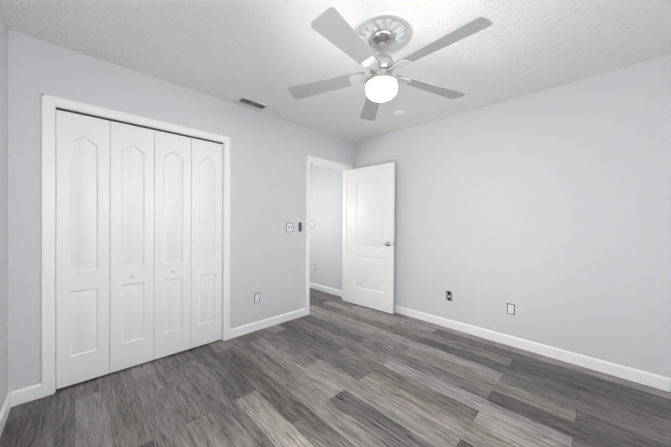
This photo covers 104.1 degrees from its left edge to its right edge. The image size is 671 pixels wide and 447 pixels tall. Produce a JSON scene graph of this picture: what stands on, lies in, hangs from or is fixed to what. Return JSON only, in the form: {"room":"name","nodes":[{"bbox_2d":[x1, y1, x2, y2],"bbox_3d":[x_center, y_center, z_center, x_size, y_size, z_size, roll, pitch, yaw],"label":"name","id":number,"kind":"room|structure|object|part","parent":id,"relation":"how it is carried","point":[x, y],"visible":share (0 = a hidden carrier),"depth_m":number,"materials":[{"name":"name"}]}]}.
{"room":"empty bedroom","nodes":[
{"label":"empty bedroom","id":0,"kind":"room"},
{"bbox_2d":[0,9,7,410],"bbox_3d":[-1.282,-0.020,0.748,0.120,2.500,4.440,0,0,-45],"label":"wall","id":1,"kind":"structure","parent":0,"point":[3,210],"depth_m":1.63,"materials":[{"name":"white paint"}]},
{"bbox_2d":[0,392,10,436],"bbox_3d":[-0.968,1.185,0.524,0.014,0.098,3.420,0,0,-45],"label":"baseboard","id":2,"kind":"structure","parent":1,"relation":"attached to","point":[5,410],"depth_m":1.60,"materials":[{"name":"white wood"}]},
{"bbox_2d":[8,29,354,392],"bbox_3d":[-0.977,-0.031,2.987,3.460,2.500,0.120,0,0,-45],"label":"wall","id":3,"kind":"structure","parent":0,"point":[269,154],"depth_m":2.43,"materials":[{"name":"white paint"}]},
{"bbox_2d":[56,110,109,388],"bbox_3d":[-1.930,0.192,2.009,0.294,2.031,0.030,0,0,-45],"label":"closet door","id":4,"kind":"structure","parent":3,"relation":"in","point":[82,248],"depth_m":1.99,"materials":[{"name":"white wood"}]},
{"bbox_2d":[110,121,153,372],"bbox_3d":[-1.706,0.192,2.205,0.294,2.031,0.066,0,0,-45],"label":"closet door","id":5,"kind":"structure","parent":3,"relation":"in","point":[131,245],"depth_m":2.20,"materials":[{"name":"white wood"}]},
{"bbox_2d":[42,94,230,397],"bbox_3d":[-1.633,0.183,2.342,1.220,2.073,0.122,0,0,-45],"label":"door frame","id":6,"kind":"structure","parent":3,"relation":"attached to","point":[55,212],"depth_m":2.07,"materials":[{"name":"white wood"}]},
{"bbox_2d":[56,107,222,143],"bbox_3d":[-1.609,-0.834,2.318,1.190,0.010,0.052,0,0,-45],"label":"trim","id":7,"kind":"structure","parent":3,"relation":"attached to","point":[85,114],"depth_m":2.19,"materials":[{"name":"grey"}]},
{"bbox_2d":[11,308,305,406],"bbox_3d":[-0.937,1.171,2.946,3.432,0.098,0.014,0,0,-45],"label":"baseboard","id":8,"kind":"structure","parent":3,"relation":"attached to","point":[25,395],"depth_m":2.84,"materials":[{"name":"white wood"}]},
{"bbox_2d":[154,130,190,359],"bbox_3d":[-1.494,0.192,2.413,0.294,2.031,0.066,0,0,-45],"label":"closet door","id":9,"kind":"structure","parent":3,"relation":"in","point":[172,243],"depth_m":2.41,"materials":[{"name":"white wood"}]},
{"bbox_3d":[-1.486,0.440,2.404,0.032,0.032,0.036,0,0,-45],"label":"knob","id":10,"kind":"part","parent":9,"relation":"part of","materials":[{"name":"white plastic"}]},
{"bbox_2d":[191,138,222,347],"bbox_3d":[-1.296,0.192,2.634,0.294,2.031,0.030,0,0,-45],"label":"closet door","id":11,"kind":"structure","parent":3,"relation":"in","point":[206,234],"depth_m":2.62,"materials":[{"name":"white wood"}]},
{"bbox_2d":[254,293,259,302],"bbox_3d":[-0.894,0.850,2.989,0.064,0.106,0.008,0,0,-45],"label":"electrical outlet","id":12,"kind":"object","parent":3,"relation":"attached to","point":[256,297],"visible":1,"depth_m":2.98,"materials":[{"name":"white plastic"}]},
{"bbox_2d":[286,223,293,231],"bbox_3d":[-0.569,0.050,3.293,0.114,0.118,0.018,0,0,-45],"label":"double light switch","id":13,"kind":"object","parent":3,"relation":"attached to","point":[289,227],"visible":1,"depth_m":3.29,"materials":[{"name":"white plastic"}]},
{"bbox_2d":[305,156,352,314],"bbox_3d":[-0.116,0.160,3.838,0.910,2.120,0.158,0,0,-45],"label":"door frame","id":14,"kind":"structure","parent":3,"relation":"attached to","point":[307,243],"depth_m":3.90,"materials":[{"name":"white wood"}]},
{"bbox_2d":[348,162,394,313],"bbox_3d":[0.500,0.195,3.780,0.775,2.038,0.035,1,0,42],"label":"door","id":15,"kind":"structure","parent":3,"relation":"in","point":[371,234],"depth_m":3.73,"materials":[{"name":"white wood"}]},
{"bbox_2d":[0,288,670,446],"bbox_3d":[-0.507,1.275,2.510,3.700,0.100,5.840,0,0,-45],"label":"floor","id":16,"kind":"structure","parent":0,"point":[330,370],"depth_m":1.85,"materials":[{"name":"plastic"}]},
{"bbox_2d":[0,0,670,142],"bbox_3d":[-0.491,-1.335,2.495,3.700,0.120,5.840,0,0,-45],"label":"ceiling","id":17,"kind":"structure","parent":0,"point":[269,52],"depth_m":1.86,"materials":[{"name":"white paint"}]},
{"bbox_2d":[234,95,269,110],"bbox_3d":[-0.879,-1.272,2.774,0.325,0.013,0.170,0,0,-45],"label":"ceiling vent","id":18,"kind":"object","parent":17,"relation":"in","point":[247,98],"depth_m":2.74,"materials":[{"name":"white metal"}]},
{"bbox_2d":[239,98,266,108],"bbox_3d":[-0.879,-1.272,2.774,0.273,0.012,0.118,0,0,-45],"label":"louvres","id":19,"kind":"object","parent":18,"relation":"attached to","point":[252,103],"visible":0.88,"depth_m":2.77,"materials":[{"name":"white metal"}]},
{"bbox_2d":[353,11,413,101],"bbox_3d":[0.312,-1.052,1.765,0.410,0.428,0.410,0,0,-45],"label":"ceiling light","id":20,"kind":"object","parent":17,"relation":"hanging from","point":[399,26],"visible":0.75,"depth_m":1.69,"materials":[{"name":"white"}]},
{"bbox_3d":[0.311,-0.887,1.766,0.212,0.099,0.212,0,0,-45],"label":"glass","id":21,"kind":"part","parent":20,"relation":"part of","materials":[{"name":"white glass"}]},
{"bbox_2d":[288,7,492,99],"bbox_3d":[0.316,-1.094,1.701,1.366,0.319,1.344,0,0,-45],"label":"ceiling fan","id":22,"kind":"object","parent":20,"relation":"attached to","point":[382,40],"depth_m":1.60,"materials":[{"name":"grey wood"}]},
{"bbox_3d":[-0.066,-0.988,1.870,0.567,0.068,0.139,0,0,18],"label":"ceiling fan blade","id":23,"kind":"part","parent":22,"relation":"part of","materials":[{"name":"grey wood"}]},
{"bbox_3d":[0.178,-0.997,1.802,0.159,0.029,0.088,0,0,18],"label":"ceiling fan blade bracket","id":24,"kind":"part","parent":22,"relation":"part of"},
{"bbox_2d":[360,97,379,120],"bbox_3d":[0.295,-0.987,2.156,0.139,0.068,0.567,0,0,0],"label":"blade","id":25,"kind":"object","parent":22,"relation":"attached to","point":[369,112],"depth_m":2.26,"materials":[{"name":"grey wood"}]},
{"bbox_3d":[0.314,-0.996,1.648,0.311,0.029,0.157,0,0,-3],"label":"ceiling fan blade bracket","id":26,"kind":"part","parent":22,"relation":"part of","materials":[{"name":"silver metal"}]},
{"bbox_3d":[0.316,-0.983,1.442,0.881,0.068,0.517,0,0,-3],"label":"ceiling fan blade","id":27,"kind":"part","parent":22,"relation":"part of","materials":[{"name":"grey wood"}]},
{"bbox_3d":[0.441,-0.996,1.814,0.159,0.029,0.088,0,0,-18],"label":"ceiling fan blade bracket","id":28,"kind":"part","parent":22,"relation":"part of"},
{"bbox_3d":[0.678,-0.983,1.902,0.567,0.068,0.139,0,0,-18],"label":"ceiling fan blade","id":29,"kind":"part","parent":22,"relation":"part of","materials":[{"name":"grey wood"}]},
{"bbox_2d":[393,110,404,116],"bbox_3d":[0.728,-1.252,2.997,0.132,0.037,0.132,0,0,-45],"label":"smoke detector","id":30,"kind":"object","parent":17,"relation":"attached to","point":[399,113],"visible":0.98,"depth_m":2.96,"materials":[{"name":"white plastic"}]},
{"bbox_2d":[310,55,670,377],"bbox_3d":[0.775,-0.024,3.760,0.120,2.500,5.840,0,0,-45],"label":"wall","id":31,"kind":"structure","parent":0,"point":[547,213],"depth_m":2.47,"materials":[{"name":"white paint"}]},
{"bbox_2d":[309,282,341,296],"bbox_3d":[-0.530,1.162,4.987,0.014,0.098,2.040,0,0,-45],"label":"baseboard","id":32,"kind":"structure","parent":31,"relation":"attached to","point":[326,289],"depth_m":4.60,"materials":[{"name":"white wood"}]},
{"bbox_2d":[446,291,451,300],"bbox_3d":[1.344,0.858,3.095,0.004,0.109,0.069,0,0,-45],"label":"outlet","id":33,"kind":"object","parent":31,"relation":"attached to","point":[449,295],"visible":1,"depth_m":3.09,"materials":[{"name":"black"}]},
{"bbox_2d":[507,303,514,314],"bbox_3d":[1.778,0.868,2.652,0.008,0.106,0.064,0,0,-45],"label":"electrical outlet","id":34,"kind":"object","parent":31,"relation":"attached to","point":[510,308],"visible":1,"depth_m":2.65,"materials":[{"name":"white plastic"}]},
{"bbox_2d":[394,305,670,391],"bbox_3d":[1.486,1.186,2.943,0.014,0.098,3.420,0,0,-45],"label":"baseboard","id":35,"kind":"structure","parent":31,"relation":"attached to","point":[638,376],"depth_m":2.41,"materials":[{"name":"white wood"}]}
]}

